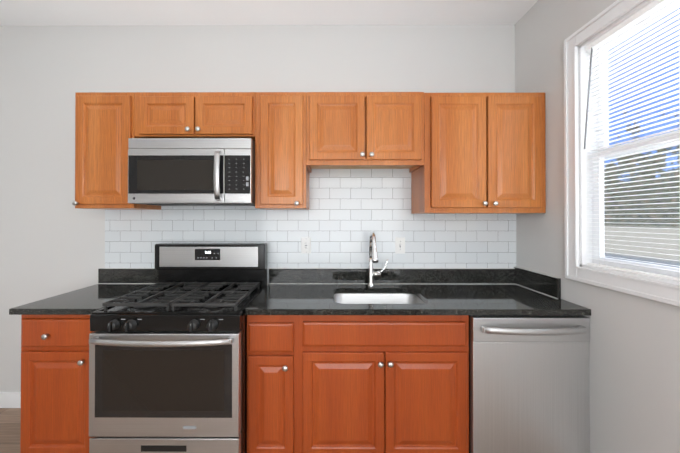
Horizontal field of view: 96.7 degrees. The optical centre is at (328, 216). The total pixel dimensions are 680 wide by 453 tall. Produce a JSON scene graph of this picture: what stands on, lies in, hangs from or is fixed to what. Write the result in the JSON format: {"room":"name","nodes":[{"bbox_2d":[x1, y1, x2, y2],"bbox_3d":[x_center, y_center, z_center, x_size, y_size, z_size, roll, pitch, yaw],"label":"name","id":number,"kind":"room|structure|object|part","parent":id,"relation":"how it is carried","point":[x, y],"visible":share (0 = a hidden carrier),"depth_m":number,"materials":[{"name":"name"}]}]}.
{"room":"kitchen","nodes":[
{"label":"kitchen","id":0,"kind":"room"},
{"bbox_2d":[0,408,20,452],"bbox_3d":[-0.948,1.431,0.394,4.895,0.050,3.940,0,0,0],"label":"floor","id":1,"kind":"structure","parent":0,"point":[10,422],"depth_m":2.00,"materials":[{"name":"brown wood"}]},
{"bbox_2d":[20,315,93,452],"bbox_3d":[-1.443,0.969,1.913,0.458,0.892,0.647,0,0,0],"label":"base cabinet","id":2,"kind":"object","parent":1,"relation":"on","point":[54,383],"visible":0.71,"depth_m":1.62,"materials":[{"name":"brown wood"}]},
{"bbox_2d":[89,243,266,452],"bbox_3d":[-0.834,0.801,1.823,0.772,1.226,0.748,0,0,0],"label":"range","id":3,"kind":"object","parent":1,"relation":"on","point":[168,363],"visible":1,"depth_m":1.52,"materials":[{"name":"silver metal"}]},
{"bbox_2d":[247,315,468,452],"bbox_3d":[0.157,0.969,1.907,1.202,0.892,0.647,0,0,0],"label":"base cabinet","id":4,"kind":"object","parent":1,"relation":"on","point":[357,383],"visible":0.85,"depth_m":1.62,"materials":[{"name":"brown wood"}]},
{"bbox_2d":[9,266,590,315],"bbox_3d":[-0.158,0.543,1.917,3.082,0.358,0.638,0,0,0],"label":"countertop","id":5,"kind":"structure","parent":4,"relation":"on","point":[515,290],"depth_m":1.99,"materials":[{"name":"black stone"}]},
{"bbox_2d":[367,231,387,286],"bbox_3d":[0.342,0.292,2.039,0.146,0.397,0.258,0,0,0],"label":"faucet","id":6,"kind":"object","parent":5,"relation":"on","point":[373,258],"visible":1,"depth_m":2.12,"materials":[{"name":"silver metal"}]},
{"bbox_2d":[469,315,589,452],"bbox_3d":[1.074,0.970,1.877,0.616,0.890,0.683,0,0,0],"label":"dishwasher","id":7,"kind":"object","parent":1,"relation":"on","point":[528,383],"visible":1,"depth_m":1.60,"materials":[{"name":"grey metal"}]},
{"bbox_2d":[0,25,514,391],"bbox_3d":[-0.941,-0.008,2.312,4.895,2.850,0.120,0,0,0],"label":"wall","id":8,"kind":"structure","parent":0,"point":[52,240],"depth_m":2.26,"materials":[{"name":"white paint"}]},
{"bbox_2d":[0,392,20,407],"bbox_3d":[-2.483,1.359,2.242,1.510,0.115,0.017,0,0,0],"label":"baseboard","id":9,"kind":"structure","parent":8,"relation":"attached to","point":[10,399],"depth_m":2.22,"materials":[{"name":"white"}]},
{"bbox_2d":[72,92,160,209],"bbox_3d":[-1.437,-0.426,2.067,0.381,0.744,0.362,0,0,0],"label":"upper cabinet","id":10,"kind":"object","parent":8,"relation":"attached to","point":[104,126],"visible":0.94,"depth_m":1.92,"materials":[{"name":"brown wood"}]},
{"bbox_2d":[135,92,254,141],"bbox_3d":[-0.859,-0.656,2.066,0.773,0.284,0.362,0,0,0],"label":"upper cabinet","id":11,"kind":"object","parent":8,"relation":"attached to","point":[194,114],"visible":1,"depth_m":1.92,"materials":[{"name":"brown wood"}]},
{"bbox_2d":[128,138,254,205],"bbox_3d":[-0.850,-0.278,2.014,0.753,0.404,0.461,0,0,0],"label":"microwave","id":12,"kind":"object","parent":11,"relation":"attached to","point":[191,171],"visible":0.96,"depth_m":1.84,"materials":[{"name":"grey metal"}]},
{"bbox_2d":[255,92,308,209],"bbox_3d":[-0.309,-0.426,2.063,0.326,0.744,0.362,0,0,0],"label":"upper cabinet","id":13,"kind":"object","parent":8,"relation":"attached to","point":[281,176],"visible":1,"depth_m":1.92,"materials":[{"name":"brown wood"}]},
{"bbox_2d":[105,169,515,282],"bbox_3d":[-0.140,-0.023,2.245,3.051,1.020,0.007,0,0,0],"label":"tile backsplash","id":14,"kind":"structure","parent":8,"relation":"attached to","point":[343,216],"depth_m":2.24,"materials":[{"name":"white tile"}]},
{"bbox_2d":[301,238,310,252],"bbox_3d":[-0.170,0.212,2.235,0.072,0.118,0.009,0,0,0],"label":"outlet","id":15,"kind":"object","parent":14,"relation":"attached to","point":[305,245],"visible":1,"depth_m":2.23,"materials":[{"name":"white plastic"}]},
{"bbox_2d":[395,238,404,253],"bbox_3d":[0.526,0.212,2.229,0.072,0.118,0.016,0,0,0],"label":"light switch","id":16,"kind":"object","parent":14,"relation":"attached to","point":[399,245],"visible":1,"depth_m":2.23,"materials":[{"name":"white plastic"}]},
{"bbox_2d":[306,92,423,172],"bbox_3d":[0.232,-0.564,2.062,0.754,0.469,0.362,0,0,0],"label":"upper cabinet","id":17,"kind":"object","parent":8,"relation":"attached to","point":[364,130],"visible":1,"depth_m":1.91,"materials":[{"name":"brown wood"}]},
{"bbox_2d":[411,93,545,213],"bbox_3d":[0.996,-0.409,2.058,0.771,0.769,0.362,0,0,0],"label":"upper cabinet","id":18,"kind":"object","parent":8,"relation":"attached to","point":[484,153],"visible":0.98,"depth_m":1.91,"materials":[{"name":"brown wood"}]},
{"bbox_2d":[0,0,537,25],"bbox_3d":[-0.948,-1.469,0.411,4.895,0.050,3.940,0,0,0],"label":"ceiling","id":19,"kind":"structure","parent":0,"point":[228,12],"depth_m":2.12,"materials":[{"name":"white paint"}]},
{"bbox_2d":[515,0,679,452],"bbox_3d":[1.440,-0.019,0.394,0.120,2.850,3.700,0,0,0],"label":"wall","id":20,"kind":"structure","parent":0,"point":[634,374],"depth_m":1.55,"materials":[{"name":"white paint"}]},
{"bbox_2d":[564,0,679,306],"bbox_3d":[1.427,-0.338,1.210,0.141,1.373,1.076,0,0,0],"label":"window","id":21,"kind":"structure","parent":20,"relation":"in","point":[587,127],"depth_m":1.50,"materials":[{"name":"white"}]},
{"bbox_3d":[1.467,-0.339,1.210,0.052,1.191,0.896,0,0,0],"label":"sash","id":22,"kind":"part","parent":21,"relation":"part of","materials":[{"name":"white"}]},
{"label":"outside","id":23,"kind":"structure","parent":0,"visible":0},
{"bbox_2d":[604,8,679,267],"bbox_3d":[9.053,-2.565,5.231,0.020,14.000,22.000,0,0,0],"label":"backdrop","id":24,"kind":"structure","parent":23,"point":[643,234],"depth_m":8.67,"materials":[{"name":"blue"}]}
]}

